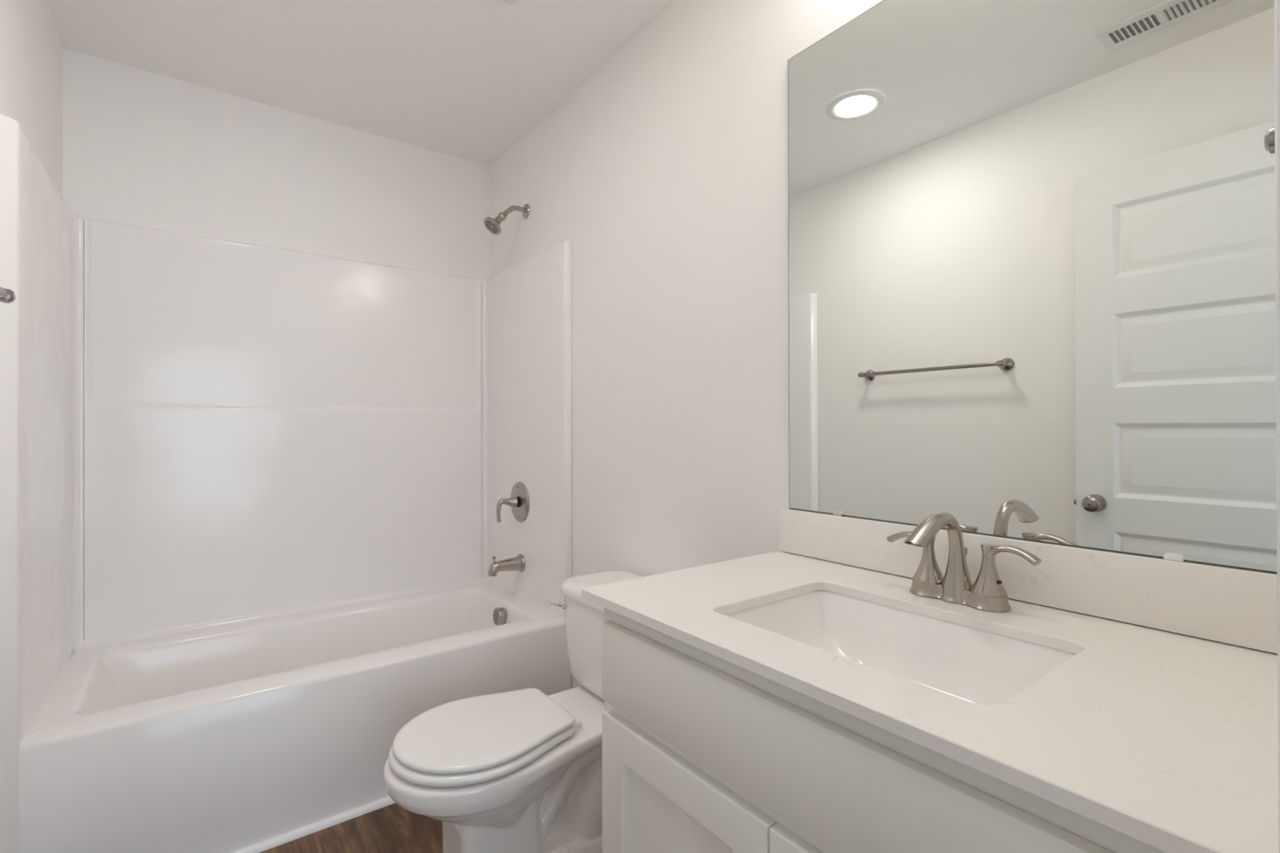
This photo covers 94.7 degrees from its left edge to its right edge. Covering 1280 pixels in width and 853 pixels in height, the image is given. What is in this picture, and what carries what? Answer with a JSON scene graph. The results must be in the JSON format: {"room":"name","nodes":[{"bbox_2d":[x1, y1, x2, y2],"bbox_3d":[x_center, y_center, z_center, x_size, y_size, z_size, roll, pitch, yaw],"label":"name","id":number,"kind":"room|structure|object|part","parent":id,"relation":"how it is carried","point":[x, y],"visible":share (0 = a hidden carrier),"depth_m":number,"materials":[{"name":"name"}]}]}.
{"room":"bathroom","nodes":[
{"label":"bathroom","id":0,"kind":"room"},
{"bbox_2d":[0,0,62,198],"bbox_3d":[-1.143,-0.052,0.834,0.100,2.487,2.848,0,0,-37],"label":"wall","id":1,"kind":"structure","parent":0,"point":[31,48],"depth_m":1.66,"materials":[{"name":"white paint"}]},
{"bbox_2d":[0,286,15,302],"bbox_3d":[-1.063,-0.256,0.877,0.080,0.055,0.673,0,0,-37],"label":"towel bar","id":2,"kind":"object","parent":1,"relation":"attached to","point":[6,295],"visible":1,"depth_m":1.13,"materials":[{"name":"silver metal"}]},
{"bbox_2d":[62,47,489,279],"bbox_3d":[-1.381,-0.048,2.500,1.724,2.487,0.100,0,0,-37],"label":"wall","id":3,"kind":"structure","parent":0,"point":[143,148],"depth_m":2.33,"materials":[{"name":"white paint"}]},
{"bbox_2d":[259,802,442,852],"bbox_3d":[0.024,1.227,0.281,3.900,0.080,5.328,0,0,-37],"label":"floor","id":4,"kind":"structure","parent":0,"point":[390,828],"depth_m":1.72,"materials":[{"name":"brown wood"}]},
{"bbox_2d":[0,114,572,852],"bbox_3d":[-1.103,0.238,2.131,1.522,1.912,0.820,0,0,-37],"label":"shower","id":5,"kind":"object","parent":4,"relation":"on","point":[251,533],"visible":0.99,"depth_m":2.14,"materials":[{"name":"white plastic"}]},
{"bbox_3d":[-1.692,0.015,1.703,0.064,1.465,0.796,0,0,-37],"label":"panel","id":6,"kind":"part","parent":5,"relation":"part of","materials":[{"name":"white plastic"}]},
{"bbox_3d":[-1.334,0.017,2.438,1.411,1.466,0.053,0,0,-37],"label":"panel","id":7,"kind":"part","parent":5,"relation":"part of","materials":[{"name":"white plastic"}]},
{"bbox_2d":[18,582,571,852],"bbox_3d":[-1.108,0.970,2.138,1.520,0.448,0.795,0,0,-37],"label":"bathtub","id":8,"kind":"object","parent":5,"relation":"in","point":[228,735],"depth_m":1.77,"materials":[{"name":"white"}]},
{"bbox_2d":[230,795,395,852],"bbox_3d":[-0.858,1.183,1.821,1.474,0.019,0.017,0,0,-37],"label":"trim","id":9,"kind":"structure","parent":8,"relation":"attached to","point":[299,833],"depth_m":1.74,"materials":[{"name":"white paint"}]},
{"bbox_2d":[493,607,505,625],"bbox_3d":[-0.595,0.801,2.496,0.034,0.074,0.072,0,0,-37],"label":"overflow cover","id":10,"kind":"object","parent":5,"relation":"attached to","point":[499,613],"visible":0.97,"depth_m":2.48,"materials":[{"name":"silver metal"}]},
{"bbox_2d":[488,554,524,576],"bbox_3d":[-0.576,0.587,2.521,0.152,0.083,0.075,0,0,-37],"label":"tub spout","id":11,"kind":"object","parent":5,"relation":"attached to","point":[516,563],"visible":1,"depth_m":2.51,"materials":[{"name":"silver metal"}]},
{"bbox_2d":[496,481,528,522],"bbox_3d":[-0.566,0.326,2.542,0.110,0.175,0.175,0,0,-37],"label":"shower valve","id":12,"kind":"object","parent":5,"relation":"attached to","point":[518,501],"visible":1,"depth_m":2.54,"materials":[{"name":"silver metal"}]},
{"bbox_3d":[-0.576,0.352,2.535,0.085,0.107,0.054,0,0,-37],"label":"lever","id":13,"kind":"part","parent":12,"relation":"part of","materials":[{"name":"silver metal"}]},
{"bbox_3d":[-0.529,0.014,2.579,0.064,1.465,0.796,0,0,-37],"label":"panel","id":14,"kind":"part","parent":5,"relation":"part of","materials":[{"name":"white plastic"}]},
{"bbox_2d":[383,570,643,852],"bbox_3d":[-0.272,0.836,1.610,0.815,0.710,0.483,0,0,-37],"label":"toilet","id":15,"kind":"object","parent":4,"relation":"on","point":[518,771],"visible":0.73,"depth_m":1.48,"materials":[{"name":"white ceramic"}]},
{"bbox_3d":[-0.404,0.788,1.501,0.436,0.023,0.369,0,0,-37],"label":"seat","id":16,"kind":"part","parent":15,"relation":"part of","materials":[{"name":"white plastic"}]},
{"bbox_3d":[-0.401,0.763,1.503,0.426,0.019,0.355,0,0,-37],"label":"lid","id":17,"kind":"part","parent":15,"relation":"part of","materials":[{"name":"white plastic"}]},
{"bbox_3d":[-0.274,0.998,1.598,0.784,0.387,0.369,0,0,-37],"label":"bowl","id":18,"kind":"part","parent":15,"relation":"part of","materials":[{"name":"white ceramic"}]},
{"bbox_3d":[-0.265,0.555,1.855,0.015,0.021,0.072,0,0,-44],"label":"lever arm","id":19,"kind":"part","parent":15,"relation":"part of","materials":[{"name":"silver metal"}]},
{"bbox_3d":[-0.237,0.551,1.834,0.013,0.026,0.026,0,0,-37],"label":"flush lever","id":20,"kind":"part","parent":15,"relation":"part of","materials":[{"name":"silver metal"}]},
{"bbox_3d":[-0.044,0.662,1.772,0.230,0.282,0.438,0,0,-37],"label":"tank","id":21,"kind":"part","parent":15,"relation":"part of","materials":[{"name":"white ceramic"}]},
{"bbox_3d":[-0.048,0.500,1.770,0.244,0.040,0.459,0,0,-37],"label":"tank lid","id":22,"kind":"part","parent":15,"relation":"part of","materials":[{"name":"white ceramic"}]},
{"bbox_2d":[601,607,1168,852],"bbox_3d":[0.401,0.754,0.899,0.597,0.868,0.890,0,0,-37],"label":"vanity cabinet","id":23,"kind":"object","parent":4,"relation":"on","point":[704,752],"visible":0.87,"depth_m":0.76,"materials":[{"name":"white paint"}]},
{"bbox_3d":[0.053,0.792,0.924,0.006,0.416,0.263,0,0,-37],"label":"door panel","id":24,"kind":"part","parent":23,"relation":"part of","materials":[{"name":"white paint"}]},
{"bbox_3d":[0.056,0.792,0.927,0.019,0.544,0.391,0,0,-37],"label":"door","id":25,"kind":"part","parent":23,"relation":"part of","materials":[{"name":"white paint"}]},
{"bbox_3d":[0.292,0.790,0.612,0.019,0.544,0.390,0,0,-37],"label":"door","id":26,"kind":"part","parent":23,"relation":"part of","materials":[{"name":"white paint"}]},
{"bbox_2d":[581,551,1278,852],"bbox_3d":[0.399,0.311,0.919,0.579,0.016,0.925,0,0,-37],"label":"countertop","id":27,"kind":"structure","parent":23,"relation":"on","point":[1165,740],"depth_m":0.66,"materials":[{"name":"white stone"}]},
{"bbox_2d":[724,590,1075,705],"bbox_3d":[0.369,0.389,0.901,0.350,0.137,0.483,0,0,-37],"label":"sink basin","id":28,"kind":"object","parent":27,"relation":"in","point":[970,664],"visible":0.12,"depth_m":1.00,"materials":[{"name":"white ceramic"}]},
{"bbox_2d":[886,511,1042,612],"bbox_3d":[0.505,0.223,0.996,0.195,0.159,0.254,0,0,-37],"label":"faucet","id":29,"kind":"object","parent":27,"relation":"on","point":[988,593],"visible":1,"depth_m":1.00,"materials":[{"name":"silver metal"}]},
{"bbox_3d":[0.505,0.209,1.103,0.028,0.029,0.083,0,0,-37],"label":"lever","id":30,"kind":"part","parent":29,"relation":"part of","materials":[{"name":"silver metal"}]},
{"bbox_3d":[0.527,0.239,1.076,0.053,0.081,0.053,0,0,-37],"label":"handle","id":31,"kind":"part","parent":29,"relation":"part of","materials":[{"name":"silver metal"}]},
{"bbox_3d":[0.503,0.213,0.994,0.189,0.139,0.052,0,0,-37],"label":"spout","id":32,"kind":"part","parent":29,"relation":"part of","materials":[{"name":"silver metal"}]},
{"bbox_3d":[0.558,0.291,1.035,0.062,0.023,0.166,0,0,-37],"label":"plate","id":33,"kind":"part","parent":29,"relation":"part of","materials":[{"name":"silver metal"}]},
{"bbox_3d":[0.579,0.248,1.051,0.010,0.070,0.010,0,0,-37],"label":"lift rod","id":34,"kind":"part","parent":29,"relation":"part of","materials":[{"name":"silver metal"}]},
{"bbox_3d":[0.588,0.239,0.994,0.053,0.081,0.053,0,0,-37],"label":"handle","id":35,"kind":"part","parent":29,"relation":"part of","materials":[{"name":"silver metal"}]},
{"bbox_3d":[0.608,0.208,0.966,0.028,0.029,0.083,0,0,-37],"label":"lever","id":36,"kind":"part","parent":29,"relation":"part of","materials":[{"name":"silver metal"}]},
{"bbox_2d":[46,0,674,166],"bbox_3d":[0.018,-1.340,0.287,3.900,0.080,5.328,0,0,-37],"label":"ceiling","id":37,"kind":"structure","parent":0,"point":[468,80],"depth_m":2.02,"materials":[{"name":"white paint"}]},
{"bbox_2d":[502,0,516,4],"bbox_3d":[-0.405,-1.287,1.665,0.190,0.016,0.190,0,0,-37],"label":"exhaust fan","id":38,"kind":"object","parent":37,"relation":"attached to","point":[509,2],"visible":1,"depth_m":1.77,"materials":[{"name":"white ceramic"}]},
{"bbox_2d":[489,0,883,688],"bbox_3d":[0.154,-0.053,1.810,0.100,2.487,2.848,0,0,-37],"label":"wall","id":39,"kind":"structure","parent":0,"point":[664,172],"depth_m":1.80,"materials":[{"name":"white paint"}]},
{"bbox_2d":[484,204,529,235],"bbox_3d":[-0.575,-0.901,2.536,0.192,0.160,0.083,0,0,-37],"label":"shower fixture","id":40,"kind":"object","parent":39,"relation":"attached to","point":[491,224],"visible":1,"depth_m":2.51,"materials":[{"name":"silver metal"}]},
{"bbox_3d":[-0.545,-0.933,2.558,0.114,0.062,0.021,0,0,-37],"label":"shower arm","id":41,"kind":"part","parent":40,"relation":"part of","materials":[{"name":"silver metal"}]},
{"bbox_2d":[779,507,1277,653],"bbox_3d":[0.625,0.249,1.084,0.019,0.103,0.917,0,0,-37],"label":"backsplash","id":42,"kind":"structure","parent":39,"relation":"attached to","point":[1237,606],"depth_m":0.94,"materials":[{"name":"white stone"}]},
{"bbox_2d":[787,0,1276,573],"bbox_3d":[0.626,-0.351,1.087,0.011,1.096,0.877,0,0,-37],"label":"wall mirror","id":43,"kind":"object","parent":39,"relation":"attached to","point":[1032,285],"visible":1,"depth_m":1.01,"materials":[{"name":"grey mirror"}]},
{"bbox_3d":[0.331,-0.057,0.225,1.524,2.487,0.101,0,0,-37],"label":"wall","id":44,"kind":"structure","parent":0,"visible":0},
{"bbox_2d":[1264,126,1275,153],"bbox_3d":[0.647,-0.223,0.567,0.158,0.178,0.064,0,0,-37],"label":"towel ring","id":45,"kind":"object","parent":44,"relation":"attached to","point":[1269,138],"visible":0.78,"depth_m":0.58,"materials":[{"name":"silver metal"}]},
{"bbox_2d":[1274,0,1279,852],"bbox_3d":[0.026,0.096,0.066,0.842,2.181,0.013,0,0,-37],"label":"door frame","id":46,"kind":"structure","parent":44,"relation":"attached to","point":[1277,2],"depth_m":0.29,"materials":[{"name":"white paint"}]}
]}

